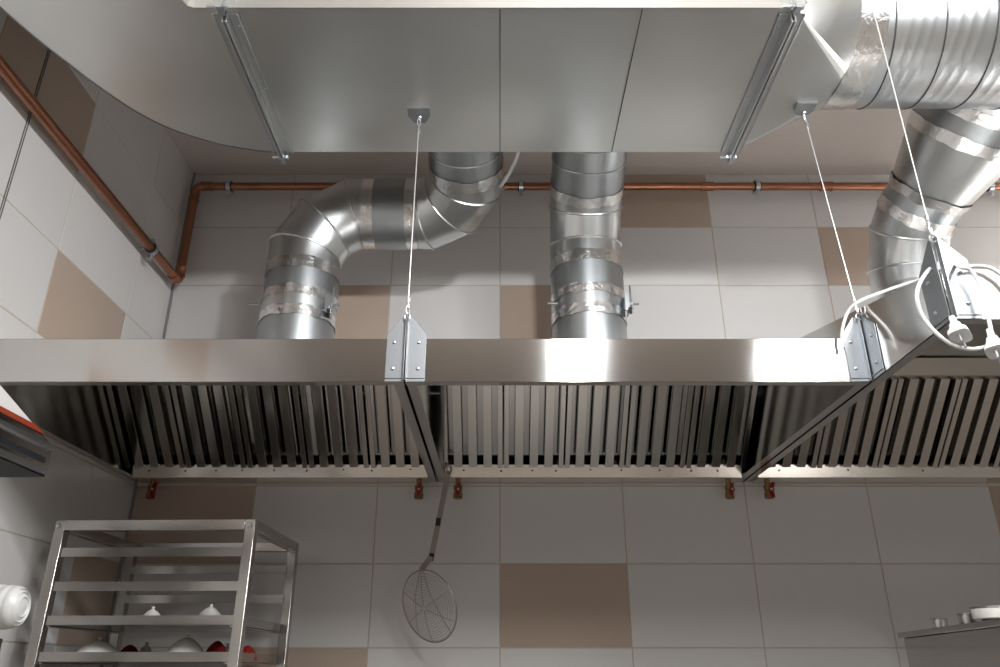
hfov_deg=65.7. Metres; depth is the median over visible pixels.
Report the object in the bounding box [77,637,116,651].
lid
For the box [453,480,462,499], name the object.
valve
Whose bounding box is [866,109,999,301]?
pipe
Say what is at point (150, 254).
clamp
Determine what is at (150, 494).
valve
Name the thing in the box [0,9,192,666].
wall
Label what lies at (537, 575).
wall
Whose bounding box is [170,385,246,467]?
filter
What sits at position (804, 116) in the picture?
wire
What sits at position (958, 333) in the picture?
power cable
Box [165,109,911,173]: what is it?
ceiling
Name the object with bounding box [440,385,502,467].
filter
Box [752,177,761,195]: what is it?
clamp
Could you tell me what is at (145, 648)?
lid
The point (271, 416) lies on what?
filter
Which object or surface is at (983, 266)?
power cable
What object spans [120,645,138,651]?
bowl
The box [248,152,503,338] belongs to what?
pipe
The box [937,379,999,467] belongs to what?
filter
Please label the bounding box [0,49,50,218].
trim
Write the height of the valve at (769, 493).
0.059 m
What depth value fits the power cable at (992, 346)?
1.33 m
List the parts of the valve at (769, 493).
lever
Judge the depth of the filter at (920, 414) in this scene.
2.41 m
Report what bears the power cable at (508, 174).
attached to the pipe at (307, 254)
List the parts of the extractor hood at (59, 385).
panel, panel, panel, hood bracket, panel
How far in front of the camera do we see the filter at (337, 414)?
2.42 m
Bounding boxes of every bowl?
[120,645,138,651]
[206,641,226,651]
[243,645,256,660]
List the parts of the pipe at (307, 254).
damper lever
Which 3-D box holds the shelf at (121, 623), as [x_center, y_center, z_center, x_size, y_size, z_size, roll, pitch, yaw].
[-0.863,0.766,2.040,0.464,0.022,0.375,-1,-24,2]
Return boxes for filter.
[106,385,185,467]
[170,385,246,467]
[235,385,308,467]
[300,385,369,467]
[364,385,421,467]
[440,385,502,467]
[504,385,565,467]
[564,385,629,467]
[624,385,693,467]
[685,385,757,467]
[771,427,823,467]
[816,379,896,467]
[877,379,960,467]
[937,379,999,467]
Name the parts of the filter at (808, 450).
frame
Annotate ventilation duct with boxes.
[0,0,999,163]
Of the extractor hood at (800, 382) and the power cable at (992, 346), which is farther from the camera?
the extractor hood at (800, 382)
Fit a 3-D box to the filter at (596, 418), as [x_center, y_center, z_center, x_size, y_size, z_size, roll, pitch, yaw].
[0.301,0.263,2.421,0.188,0.264,0.286,0,-24,0]
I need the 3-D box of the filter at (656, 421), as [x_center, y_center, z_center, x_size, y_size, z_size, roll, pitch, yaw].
[0.494,0.263,2.421,0.188,0.264,0.286,0,-24,0]
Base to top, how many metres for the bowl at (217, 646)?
0.049 m
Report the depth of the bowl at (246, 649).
2.00 m
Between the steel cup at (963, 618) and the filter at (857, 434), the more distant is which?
the filter at (857, 434)
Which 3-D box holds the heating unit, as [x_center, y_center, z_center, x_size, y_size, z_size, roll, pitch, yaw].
[-1.056,0.058,1.310,0.295,0.224,0.650,0,-24,0]
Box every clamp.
[139,238,158,260]
[224,177,233,195]
[518,177,523,195]
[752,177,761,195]
[983,183,995,195]
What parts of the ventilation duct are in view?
hanger plate, hanger plate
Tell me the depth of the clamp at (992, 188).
2.96 m
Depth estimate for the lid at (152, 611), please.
1.99 m
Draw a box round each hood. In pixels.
[0,313,436,483]
[406,313,884,483]
[743,234,999,483]
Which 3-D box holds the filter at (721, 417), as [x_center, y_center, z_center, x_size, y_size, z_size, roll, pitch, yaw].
[0.688,0.263,2.421,0.188,0.264,0.286,0,-24,0]
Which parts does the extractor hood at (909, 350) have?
panel, filter rail, hood bracket, panel, panel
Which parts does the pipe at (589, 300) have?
damper lever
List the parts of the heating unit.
plate, casing, edge rail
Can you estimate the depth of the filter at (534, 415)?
2.42 m
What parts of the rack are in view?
post, rail, post, rail, rail, post, rail, post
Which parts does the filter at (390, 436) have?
frame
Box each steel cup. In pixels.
[929,618,947,627]
[956,613,976,623]
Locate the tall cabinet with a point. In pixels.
(974, 644)
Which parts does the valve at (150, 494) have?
lever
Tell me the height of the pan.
0.039 m
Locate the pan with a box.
[968,605,999,620]
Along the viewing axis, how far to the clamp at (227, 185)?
2.96 m
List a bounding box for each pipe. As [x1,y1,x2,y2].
[0,54,999,283]
[0,584,30,648]
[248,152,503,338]
[547,152,638,338]
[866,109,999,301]
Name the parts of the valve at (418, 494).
lever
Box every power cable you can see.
[499,152,519,188]
[840,279,917,348]
[915,262,999,350]
[954,262,999,360]
[964,264,999,275]
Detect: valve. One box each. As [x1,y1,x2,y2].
[145,480,158,499]
[414,480,422,499]
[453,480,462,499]
[725,480,734,499]
[763,480,774,499]
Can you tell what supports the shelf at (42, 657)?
attached to the rack
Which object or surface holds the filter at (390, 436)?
in the extractor hood at (59, 385)
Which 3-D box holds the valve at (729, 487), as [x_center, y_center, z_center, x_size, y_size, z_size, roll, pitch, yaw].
[0.741,0.503,2.500,0.030,0.058,0.044,0,-24,0]
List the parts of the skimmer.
handle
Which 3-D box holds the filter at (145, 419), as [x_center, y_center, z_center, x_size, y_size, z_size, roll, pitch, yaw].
[-1.101,0.263,2.421,0.188,0.264,0.286,0,-24,0]
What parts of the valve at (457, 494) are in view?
lever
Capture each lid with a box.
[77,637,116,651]
[139,642,151,651]
[143,606,159,614]
[167,635,202,651]
[199,604,220,614]
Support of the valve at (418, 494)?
attached to the extractor hood at (59, 385)
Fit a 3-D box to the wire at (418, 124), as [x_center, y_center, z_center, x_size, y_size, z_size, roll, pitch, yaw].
[-0.206,-0.295,1.849,0.010,0.564,0.034,0,-24,0]
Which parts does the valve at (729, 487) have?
lever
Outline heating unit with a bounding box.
[0,385,54,476]
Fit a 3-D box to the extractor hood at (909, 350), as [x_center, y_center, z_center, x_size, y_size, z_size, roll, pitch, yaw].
[1.821,0.057,2.036,2.059,0.390,1.308,0,-24,0]
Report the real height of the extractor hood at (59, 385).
0.319 m
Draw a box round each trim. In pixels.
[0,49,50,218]
[100,173,195,666]
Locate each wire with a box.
[405,118,420,314]
[803,113,858,314]
[870,0,932,234]
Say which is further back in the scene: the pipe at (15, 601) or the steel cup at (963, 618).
the steel cup at (963, 618)
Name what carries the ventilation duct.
hanging from the ceiling
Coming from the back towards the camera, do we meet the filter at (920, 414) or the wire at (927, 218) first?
the filter at (920, 414)
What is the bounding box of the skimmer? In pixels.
[402,465,456,642]
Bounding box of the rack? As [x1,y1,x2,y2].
[24,519,298,666]
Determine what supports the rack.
on the floor
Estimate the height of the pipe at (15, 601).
0.123 m
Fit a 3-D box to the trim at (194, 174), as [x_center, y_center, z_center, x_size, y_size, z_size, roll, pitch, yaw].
[-1.202,0.904,2.382,0.008,3.342,0.010,0,-24,0]
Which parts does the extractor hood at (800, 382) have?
panel, panel, panel, panel, panel, hood bracket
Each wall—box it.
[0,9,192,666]
[104,174,999,666]
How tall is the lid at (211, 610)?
0.056 m
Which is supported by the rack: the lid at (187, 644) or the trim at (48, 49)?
the lid at (187, 644)
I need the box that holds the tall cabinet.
[898,619,999,666]
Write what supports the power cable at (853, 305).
hanging from the extractor hood at (909, 350)
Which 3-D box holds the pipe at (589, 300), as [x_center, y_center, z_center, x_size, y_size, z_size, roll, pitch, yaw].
[0.278,-0.325,2.323,0.279,0.897,0.622,0,-24,0]
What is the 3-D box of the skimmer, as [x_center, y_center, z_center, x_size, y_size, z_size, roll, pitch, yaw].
[-0.208,0.649,2.336,0.203,0.527,0.097,-9,-25,19]
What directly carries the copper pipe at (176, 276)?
attached to the wall at (537, 575)
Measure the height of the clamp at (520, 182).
0.080 m
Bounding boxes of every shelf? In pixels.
[37,652,276,662]
[45,615,280,631]
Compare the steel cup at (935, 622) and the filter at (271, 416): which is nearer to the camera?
the steel cup at (935, 622)
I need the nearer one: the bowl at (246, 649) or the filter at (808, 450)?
the bowl at (246, 649)

